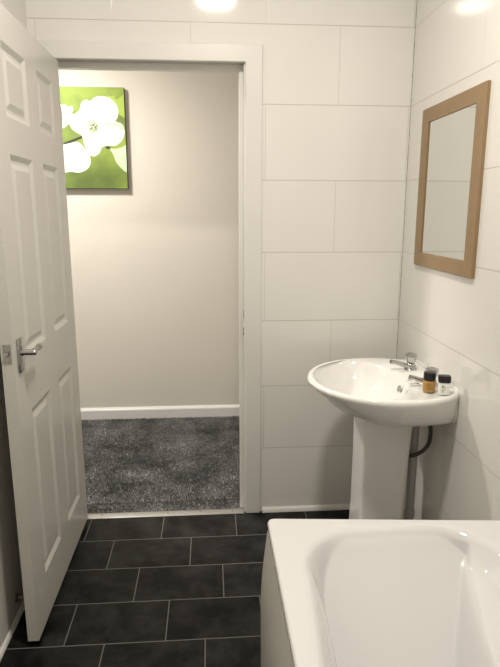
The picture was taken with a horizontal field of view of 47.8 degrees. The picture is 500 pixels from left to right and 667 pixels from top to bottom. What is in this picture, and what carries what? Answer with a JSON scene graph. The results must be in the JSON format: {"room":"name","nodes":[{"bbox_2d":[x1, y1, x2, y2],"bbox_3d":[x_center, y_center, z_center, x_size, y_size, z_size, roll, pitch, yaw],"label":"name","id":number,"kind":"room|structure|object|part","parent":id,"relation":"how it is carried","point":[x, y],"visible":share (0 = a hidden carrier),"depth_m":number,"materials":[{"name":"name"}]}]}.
{"room":"bathroom","nodes":[
{"label":"bathroom","id":0,"kind":"room"},
{"bbox_2d":[0,0,26,648],"bbox_3d":[-0.808,-0.138,0.933,0.100,2.660,2.880,-1,12,-4],"label":"wall","id":1,"kind":"structure","parent":0,"point":[11,583],"depth_m":1.90,"materials":[{"name":"white paint"}]},
{"bbox_2d":[0,601,24,660],"bbox_3d":[-0.757,1.145,1.256,0.011,0.015,2.762,-1,12,-4],"label":"baseboard","id":2,"kind":"structure","parent":1,"relation":"attached to","point":[21,610],"depth_m":1.90,"materials":[{"name":"white wood"}]},
{"bbox_2d":[14,593,23,601],"bbox_3d":[-0.777,0.919,1.968,0.078,0.030,0.030,-1,12,-4],"label":"door stop","id":3,"kind":"object","parent":1,"relation":"attached to","point":[17,596],"visible":0.44,"depth_m":1.96,"materials":[{"name":"silver metal"}]},
{"bbox_2d":[58,70,238,407],"bbox_3d":[-0.575,-0.622,3.698,2.900,2.440,0.118,-1,12,-4],"label":"wall","id":4,"kind":"structure","parent":0,"point":[155,261],"depth_m":3.66,"materials":[{"name":"beige paint"}]},
{"bbox_2d":[59,86,128,188],"bbox_3d":[-1.053,-1.193,3.458,0.580,0.591,0.039,-1,12,-4],"label":"picture","id":5,"kind":"object","parent":4,"relation":"attached to","point":[93,118],"visible":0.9,"depth_m":3.45,"materials":[{"name":"green"}]},
{"bbox_2d":[81,405,238,419],"bbox_3d":[-0.571,0.543,3.880,2.700,0.085,0.018,-1,12,-4],"label":"baseboard","id":6,"kind":"structure","parent":4,"relation":"attached to","point":[202,411],"depth_m":3.87,"materials":[{"name":"white paint"}]},
{"bbox_2d":[0,510,348,666],"bbox_3d":[0.005,1.189,1.281,1.734,0.080,2.884,-1,12,-4],"label":"floor","id":7,"kind":"structure","parent":0,"point":[171,591],"depth_m":2.08,"materials":[{"name":"grey tile"}]},
{"bbox_2d":[87,508,243,518],"bbox_3d":[-0.406,0.847,2.658,0.758,0.007,0.048,-1,12,-4],"label":"threshold strip","id":8,"kind":"object","parent":7,"relation":"on","point":[227,510],"visible":0.98,"depth_m":2.65,"materials":[{"name":"silver metal"}]},
{"bbox_2d":[261,519,499,666],"bbox_3d":[0.446,0.964,0.822,0.710,0.554,1.740,-1,12,-4],"label":"bathtub","id":9,"kind":"object","parent":7,"relation":"on","point":[335,592],"visible":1,"depth_m":1.43,"materials":[{"name":"white plastic"}]},
{"bbox_3d":[0.108,0.986,0.795,0.030,0.521,1.718,-1,12,-4],"label":"panel","id":10,"kind":"part","parent":9,"relation":"part of","materials":[{"name":"white plastic"}]},
{"bbox_2d":[307,358,458,519],"bbox_3d":[0.460,0.540,2.198,0.487,0.801,0.575,-1,12,-4],"label":"basin","id":11,"kind":"object","parent":7,"relation":"on","point":[385,405],"visible":0.89,"depth_m":2.12,"materials":[{"name":"white ceramic"}]},
{"bbox_3d":[0.458,0.223,2.130,0.482,0.135,0.575,-1,12,-4],"label":"basin bowl","id":12,"kind":"part","parent":11,"relation":"part of","materials":[{"name":"white ceramic"}]},
{"bbox_2d":[389,352,416,370],"bbox_3d":[0.600,0.108,2.208,0.111,0.068,0.050,-1,12,-4],"label":"tap","id":13,"kind":"object","parent":11,"relation":"on","point":[411,357],"visible":1,"depth_m":2.20,"materials":[{"name":"silver metal"}]},
{"bbox_3d":[0.590,0.122,2.210,0.080,0.041,0.028,-1,12,-4],"label":"spout","id":14,"kind":"part","parent":13,"relation":"part of","materials":[{"name":"silver metal"}]},
{"bbox_2d":[404,352,416,370],"bbox_3d":[0.630,0.108,2.210,0.050,0.067,0.050,-1,12,-4],"label":"handle","id":15,"kind":"object","parent":13,"relation":"on","point":[411,357],"depth_m":2.20,"materials":[{"name":"silver metal"}]},
{"bbox_2d":[409,426,432,457],"bbox_3d":[0.641,0.380,2.137,0.094,0.200,0.033,2,12,8],"label":"flexible hose","id":16,"kind":"object","parent":11,"relation":"attached to","point":[430,428],"visible":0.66,"depth_m":2.13,"materials":[{"name":"grey rubber"}]},
{"bbox_2d":[408,367,438,386],"bbox_3d":[0.615,0.153,2.000,0.111,0.068,0.050,-1,12,-4],"label":"tap","id":17,"kind":"object","parent":11,"relation":"on","point":[410,377],"visible":0.51,"depth_m":1.99,"materials":[{"name":"silver metal"}]},
{"bbox_3d":[0.606,0.166,2.002,0.080,0.041,0.028,-1,12,-4],"label":"spout","id":18,"kind":"part","parent":17,"relation":"part of","materials":[{"name":"silver metal"}]},
{"bbox_2d":[426,367,438,386],"bbox_3d":[0.646,0.152,2.002,0.050,0.067,0.050,-1,12,-4],"label":"handle","id":19,"kind":"object","parent":17,"relation":"on","point":[435,369],"depth_m":1.99,"materials":[{"name":"silver metal"}]},
{"bbox_2d":[422,370,435,392],"bbox_3d":[0.615,0.165,1.936,0.043,0.070,0.043,-1,12,-4],"label":"bottle","id":20,"kind":"object","parent":11,"relation":"on","point":[429,377],"visible":1,"depth_m":1.92,"materials":[{"name":"brown"}]},
{"bbox_2d":[437,374,450,394],"bbox_3d":[0.655,0.173,1.904,0.039,0.066,0.026,2,12,10],"label":"lotion bottle","id":21,"kind":"object","parent":11,"relation":"on","point":[444,385],"visible":1,"depth_m":1.89,"materials":[{"name":"white plastic"}]},
{"bbox_2d":[404,426,419,519],"bbox_3d":[0.629,0.606,2.215,0.048,0.668,0.043,-1,12,-4],"label":"pipe","id":22,"kind":"object","parent":7,"relation":"on","point":[409,511],"visible":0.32,"depth_m":2.19,"materials":[{"name":"grey plastic"}]},
{"bbox_2d":[25,0,416,510],"bbox_3d":[-0.100,-0.463,2.443,1.734,2.660,0.100,-1,12,-4],"label":"wall","id":23,"kind":"structure","parent":0,"point":[337,74],"depth_m":2.38,"materials":[{"name":"white tile"}]},
{"bbox_2d":[38,40,262,512],"bbox_3d":[-0.407,-0.157,2.486,0.907,2.042,0.132,-1,12,-4],"label":"door frame","id":24,"kind":"structure","parent":23,"relation":"attached to","point":[246,60],"depth_m":2.33,"materials":[{"name":"white paint"}]},
{"bbox_2d":[0,3,87,640],"bbox_3d":[-0.732,-0.025,2.014,0.129,1.942,0.788,-1,12,-4],"label":"door","id":25,"kind":"structure","parent":24,"relation":"attached to","point":[38,348],"depth_m":1.88,"materials":[{"name":"white wood"}]},
{"bbox_3d":[-0.706,0.061,1.639,0.023,0.059,0.002,-1,12,-4],"label":"latch plate","id":26,"kind":"part","parent":25,"relation":"part of","materials":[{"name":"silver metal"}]},
{"bbox_3d":[-0.689,0.064,1.696,0.007,0.105,0.046,-1,12,-4],"label":"handle plate","id":27,"kind":"part","parent":25,"relation":"part of","materials":[{"name":"silver metal"}]},
{"bbox_3d":[-0.668,0.048,1.739,0.043,0.022,0.099,-1,12,-4],"label":"lever","id":28,"kind":"part","parent":25,"relation":"part of","materials":[{"name":"silver metal"}]},
{"bbox_2d":[262,504,349,512],"bbox_3d":[0.354,0.832,2.696,0.596,0.022,0.016,-1,12,-4],"label":"baseboard","id":29,"kind":"structure","parent":23,"relation":"attached to","point":[272,509],"depth_m":2.69,"materials":[{"name":"white"}]},
{"bbox_2d":[396,3,416,358],"bbox_3d":[0.667,-0.473,2.445,0.004,2.640,0.004,-1,12,-4],"label":"trim","id":30,"kind":"structure","parent":23,"relation":"attached to","point":[416,3],"depth_m":2.40,"materials":[{"name":"grey tile"}]},
{"bbox_2d":[397,0,499,519],"bbox_3d":[0.822,-0.161,1.048,0.100,2.660,2.880,-1,12,-4],"label":"wall","id":31,"kind":"structure","parent":0,"point":[451,322],"depth_m":1.91,"materials":[{"name":"white tile"}]},
{"bbox_2d":[414,80,490,278],"bbox_3d":[0.693,-0.519,1.993,0.013,0.592,0.516,-1,12,-4],"label":"wall mirror","id":32,"kind":"object","parent":31,"relation":"attached to","point":[454,129],"visible":1,"depth_m":1.94,"materials":[{"name":"brown wood"}]},
{"bbox_2d":[422,104,475,259],"bbox_3d":[0.694,-0.519,1.987,0.003,0.503,0.392,-1,12,-4],"label":"mirror glass","id":33,"kind":"object","parent":32,"relation":"attached to","point":[450,146],"depth_m":1.97,"materials":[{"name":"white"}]},
{"bbox_3d":[-0.530,0.744,3.341,2.900,0.080,1.396,-1,12,-4],"label":"floor","id":34,"kind":"structure","parent":0,"visible":0},
{"bbox_2d":[81,416,239,512],"bbox_3d":[-0.526,0.710,3.279,2.690,0.013,1.233,-1,12,-4],"label":"carpet","id":35,"kind":"object","parent":34,"relation":"on","point":[180,462],"visible":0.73,"depth_m":3.17,"materials":[{"name":"grey carpet"}]}
]}

